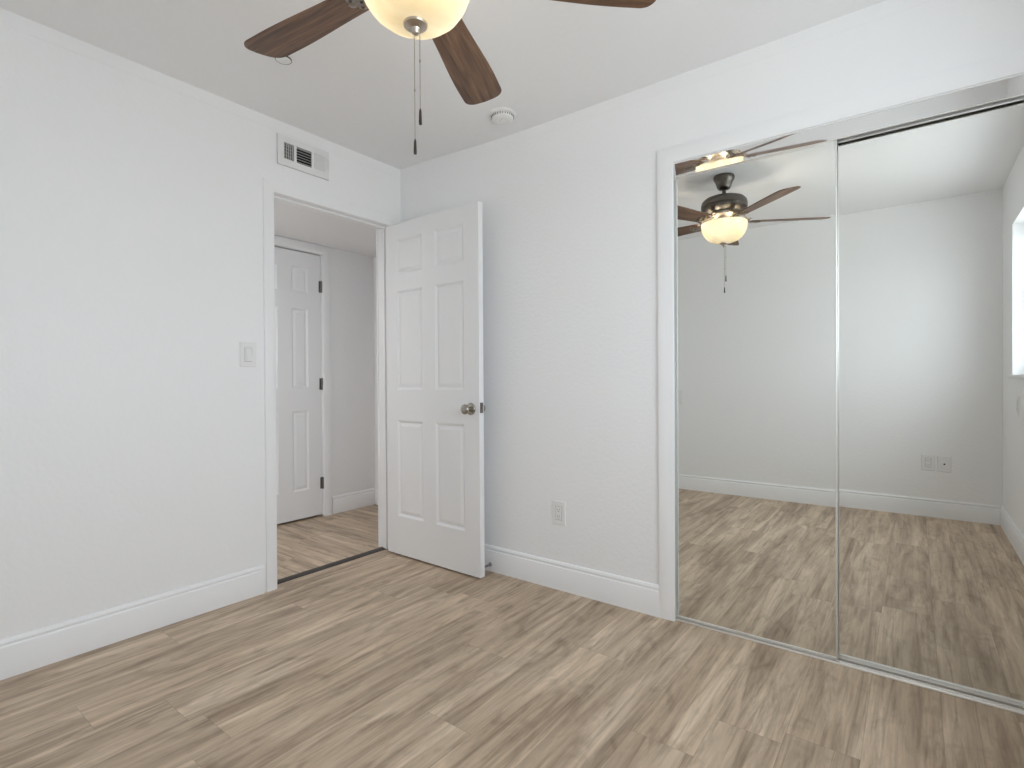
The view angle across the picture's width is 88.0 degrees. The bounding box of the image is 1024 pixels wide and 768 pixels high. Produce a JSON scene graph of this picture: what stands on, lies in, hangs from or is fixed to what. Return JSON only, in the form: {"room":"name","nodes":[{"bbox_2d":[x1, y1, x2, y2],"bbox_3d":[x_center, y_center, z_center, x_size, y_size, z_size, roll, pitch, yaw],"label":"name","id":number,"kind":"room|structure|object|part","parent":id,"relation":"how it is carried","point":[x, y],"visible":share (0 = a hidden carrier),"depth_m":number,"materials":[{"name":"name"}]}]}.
{"room":"empty bedroom","nodes":[
{"label":"empty bedroom","id":0,"kind":"room"},
{"bbox_2d":[0,24,400,639],"bbox_3d":[-1.606,0.347,2.358,0.115,3.440,2.814,0,0,37],"label":"wall","id":1,"kind":"structure","parent":0,"point":[132,425],"depth_m":2.24,"materials":[{"name":"white paint"}]},
{"bbox_2d":[0,565,264,680],"bbox_3d":[-1.832,1.000,1.951,0.015,0.142,1.882,0,0,37],"label":"baseboard","id":2,"kind":"structure","parent":1,"relation":"attached to","point":[28,651],"depth_m":2.21,"materials":[{"name":"white paint"}]},
{"bbox_2d":[0,8,400,178],"bbox_3d":[-1.570,-1.344,2.312,0.002,0.058,2.814,0,0,37],"label":"trim","id":3,"kind":"structure","parent":1,"relation":"attached to","point":[7,18],"depth_m":2.38,"materials":[{"name":"white paint"}]},
{"bbox_2d":[239,342,255,366],"bbox_3d":[-1.312,-0.146,2.641,0.012,0.122,0.082,0,0,37],"label":"light switch","id":4,"kind":"object","parent":1,"relation":"attached to","point":[247,350],"visible":1,"depth_m":2.64,"materials":[{"name":"white plastic"}]},
{"bbox_2d":[277,133,328,180],"bbox_3d":[-1.173,-1.230,2.917,0.133,0.157,0.304,0,0,37],"label":"air vent","id":5,"kind":"object","parent":1,"relation":"in","point":[315,163],"visible":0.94,"depth_m":2.90,"materials":[{"name":"white metal"}]},
{"bbox_2d":[262,178,396,591],"bbox_3d":[-1.050,0.001,3.094,0.147,2.117,0.880,0,0,37],"label":"door frame","id":6,"kind":"structure","parent":1,"relation":"attached to","point":[272,191],"depth_m":2.83,"materials":[{"name":"white paint"}]},
{"bbox_3d":[-1.102,0.001,3.133,0.018,2.117,0.880,0,0,37],"label":"casing","id":7,"kind":"part","parent":6,"relation":"part of","materials":[{"name":"white paint"}]},
{"bbox_2d":[386,201,484,577],"bbox_3d":[-0.472,0.033,3.097,0.799,2.022,0.159,0,0,38],"label":"door","id":8,"kind":"structure","parent":1,"relation":"in","point":[436,407],"depth_m":3.05,"materials":[{"name":"white paint"}]},
{"bbox_3d":[-0.241,0.136,2.856,0.067,0.067,0.062,0,0,38],"label":"knob","id":9,"kind":"part","parent":8,"relation":"part of","materials":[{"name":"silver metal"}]},
{"bbox_3d":[-0.161,0.128,2.854,0.009,0.056,0.025,0,0,38],"label":"latch plate","id":10,"kind":"part","parent":8,"relation":"part of","materials":[{"name":"silver metal"}]},
{"bbox_2d":[274,201,375,256],"bbox_3d":[-1.737,-1.135,3.115,1.005,0.080,3.060,0,0,37],"label":"ceiling","id":11,"kind":"structure","parent":0,"point":[291,222],"depth_m":3.81,"materials":[{"name":"white paint"}]},
{"bbox_2d":[330,248,374,495],"bbox_3d":[-2.169,0.435,3.469,0.115,3.258,3.275,0,0,37],"label":"wall","id":12,"kind":"structure","parent":0,"point":[351,274],"depth_m":4.46,"materials":[{"name":"white paint"}]},
{"bbox_2d":[274,247,323,523],"bbox_3d":[-1.696,0.012,3.994,0.097,2.062,0.621,0,0,37],"label":"door","id":13,"kind":"structure","parent":12,"relation":"in","point":[298,285],"depth_m":4.09,"materials":[{"name":"white paint"}]},
{"bbox_2d":[274,235,331,515],"bbox_3d":[-1.739,-0.020,4.021,0.133,2.155,0.758,0,0,37],"label":"door frame","id":14,"kind":"structure","parent":12,"relation":"attached to","point":[323,252],"depth_m":4.24,"materials":[{"name":"white paint"}]},
{"bbox_2d":[332,488,375,513],"bbox_3d":[-1.324,0.981,4.474,0.015,0.142,0.432,0,0,37],"label":"baseboard","id":15,"kind":"structure","parent":12,"relation":"attached to","point":[363,498],"depth_m":4.45,"materials":[{"name":"white paint"}]},
{"bbox_2d":[373,257,377,487],"bbox_3d":[-0.771,-0.080,4.386,1.005,2.258,0.115,0,0,37],"label":"wall","id":16,"kind":"structure","parent":0,"point":[374,258],"depth_m":4.63,"materials":[{"name":"white paint"}]},
{"bbox_2d":[375,488,377,504],"bbox_3d":[-0.797,0.979,4.336,0.989,0.142,0.015,0,0,37],"label":"baseboard","id":17,"kind":"structure","parent":16,"relation":"attached to","point":[376,489],"depth_m":4.62,"materials":[{"name":"white paint"}]},
{"bbox_2d":[0,0,885,169],"bbox_3d":[-0.304,-1.399,1.350,3.412,0.110,3.044,0,0,37],"label":"ceiling","id":18,"kind":"structure","parent":0,"point":[352,88],"depth_m":2.20,"materials":[{"name":"white paint"}]},
{"bbox_2d":[275,56,291,64],"bbox_3d":[-0.961,-1.367,2.231,0.066,0.018,0.066,0,0,37],"label":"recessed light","id":19,"kind":"object","parent":18,"relation":"in","point":[287,60],"visible":0.72,"depth_m":2.23,"materials":[{"name":"white plastic"}]},
{"bbox_2d":[244,0,655,154],"bbox_3d":[-0.285,-0.982,1.368,1.240,0.784,1.260,0,0,37],"label":"ceiling fan","id":20,"kind":"object","parent":18,"relation":"hanging from","point":[440,21],"visible":1,"depth_m":1.55,"materials":[{"name":"brown wood"}]},
{"bbox_3d":[-0.600,-1.062,1.573,0.491,0.006,0.144,0,12,31],"label":"fan blade","id":21,"kind":"part","parent":20,"relation":"part of","materials":[{"name":"brown wood"}]},
{"bbox_3d":[-0.249,-0.761,1.360,0.005,0.272,0.005,0,0,37],"label":"pull chain","id":22,"kind":"part","parent":20,"relation":"part of","materials":[{"name":"silver metal"}]},
{"bbox_3d":[-0.248,-0.990,1.361,0.292,0.130,0.292,0,0,37],"label":"lamp shade","id":23,"kind":"part","parent":20,"relation":"part of","materials":[{"name":"white glass"}]},
{"bbox_3d":[-0.235,-0.807,1.359,0.005,0.211,0.005,0,0,37],"label":"pull chain","id":24,"kind":"part","parent":20,"relation":"part of","materials":[{"name":"silver metal"}]},
{"bbox_3d":[-0.155,-1.066,1.761,0.144,0.006,0.491,-13,-2,13],"label":"fan blade","id":25,"kind":"part","parent":20,"relation":"part of","materials":[{"name":"brown wood"}]},
{"bbox_3d":[0.160,-1.065,1.395,0.491,0.006,0.144,0,-12,-5],"label":"fan blade","id":26,"kind":"part","parent":20,"relation":"part of","materials":[{"name":"brown wood"}]},
{"bbox_2d":[489,107,515,124],"bbox_3d":[-0.048,-1.354,2.690,0.140,0.044,0.140,0,0,37],"label":"smoke detector","id":27,"kind":"object","parent":18,"relation":"attached to","point":[500,115],"visible":1,"depth_m":2.65,"materials":[{"name":"white plastic"}]},
{"bbox_2d":[0,505,1023,767],"bbox_3d":[-0.585,1.083,1.996,4.647,0.040,3.688,0,0,37],"label":"floor","id":28,"kind":"structure","parent":0,"point":[385,658],"depth_m":1.82,"materials":[{"name":"beige laminate"}]},
{"bbox_2d":[277,547,385,584],"bbox_3d":[-1.050,1.057,3.105,0.054,0.009,0.768,0,0,37],"label":"threshold","id":29,"kind":"object","parent":28,"relation":"on","point":[354,557],"visible":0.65,"depth_m":3.08,"materials":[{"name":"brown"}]},
{"bbox_2d":[676,617,1023,714],"bbox_3d":[1.230,1.048,2.029,1.231,0.008,0.071,0,0,37],"label":"track","id":30,"kind":"object","parent":28,"relation":"on","point":[953,691],"visible":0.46,"depth_m":1.90,"materials":[{"name":"silver metal"}]},
{"bbox_2d":[401,0,1023,584],"bbox_3d":[0.536,0.333,2.570,3.272,3.440,0.115,0,0,37],"label":"wall","id":31,"kind":"structure","parent":0,"point":[570,212],"depth_m":2.58,"materials":[{"name":"white paint"}]},
{"bbox_2d":[552,500,565,525],"bbox_3d":[0.240,0.662,2.721,0.080,0.122,0.009,0,0,37],"label":"wall outlet","id":32,"kind":"object","parent":31,"relation":"attached to","point":[558,507],"visible":1,"depth_m":2.72,"materials":[{"name":"white plastic"}]},
{"bbox_2d":[556,506,560,519],"bbox_3d":[0.238,0.662,2.719,0.034,0.067,0.003,0,0,37],"label":"receptacle","id":33,"kind":"object","parent":32,"relation":"attached to","point":[558,508],"depth_m":2.72,"materials":[{"name":"white plastic"}]},
{"bbox_2d":[485,544,658,617],"bbox_3d":[-0.015,0.983,2.914,1.714,0.142,0.015,0,0,37],"label":"baseboard","id":34,"kind":"structure","parent":31,"relation":"attached to","point":[620,591],"depth_m":2.65,"materials":[{"name":"white paint"}]},
{"bbox_2d":[401,0,931,182],"bbox_3d":[0.537,-1.344,2.478,3.155,0.085,0.002,0,0,37],"label":"trim","id":35,"kind":"structure","parent":31,"relation":"attached to","point":[888,7],"depth_m":2.32,"materials":[{"name":"white paint"}]},
{"bbox_2d":[674,140,837,659],"bbox_3d":[0.976,0.062,2.191,0.631,1.962,0.018,0,0,37],"label":"mirror door","id":36,"kind":"structure","parent":31,"relation":"in","point":[756,319],"depth_m":2.16,"materials":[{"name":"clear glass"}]},
{"bbox_3d":[0.969,-0.914,2.185,0.620,0.010,0.016,0,0,37],"label":"rail","id":37,"kind":"part","parent":36,"relation":"part of","materials":[{"name":"silver metal"}]},
{"bbox_3d":[0.981,1.038,2.197,0.620,0.010,0.016,0,0,37],"label":"rail","id":38,"kind":"part","parent":36,"relation":"part of","materials":[{"name":"silver metal"}]},
{"bbox_2d":[657,49,1023,620],"bbox_3d":[1.235,0.002,2.027,1.355,2.100,0.130,0,0,37],"label":"door frame","id":39,"kind":"structure","parent":31,"relation":"attached to","point":[1009,65],"depth_m":2.33,"materials":[{"name":"white paint"}]},
{"bbox_2d":[674,75,1023,178],"bbox_3d":[1.219,-0.943,2.018,1.231,0.061,0.078,0,0,37],"label":"track","id":40,"kind":"object","parent":31,"relation":"attached to","point":[1013,87],"visible":0.74,"depth_m":1.93,"materials":[{"name":"silver metal"}]},
{"bbox_2d":[837,95,1023,704],"bbox_3d":[1.469,0.056,1.852,0.633,1.966,0.018,0,0,37],"label":"mirror door","id":41,"kind":"structure","parent":31,"relation":"in","point":[930,211],"depth_m":1.84,"materials":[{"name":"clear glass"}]},
{"bbox_3d":[1.463,-0.920,1.846,0.622,0.014,0.016,0,0,37],"label":"rail","id":42,"kind":"part","parent":41,"relation":"part of","materials":[{"name":"silver metal"}]},
{"bbox_3d":[1.475,1.034,1.859,0.622,0.010,0.016,0,0,37],"label":"rail","id":43,"kind":"part","parent":41,"relation":"part of","materials":[{"name":"silver metal"}]}
]}

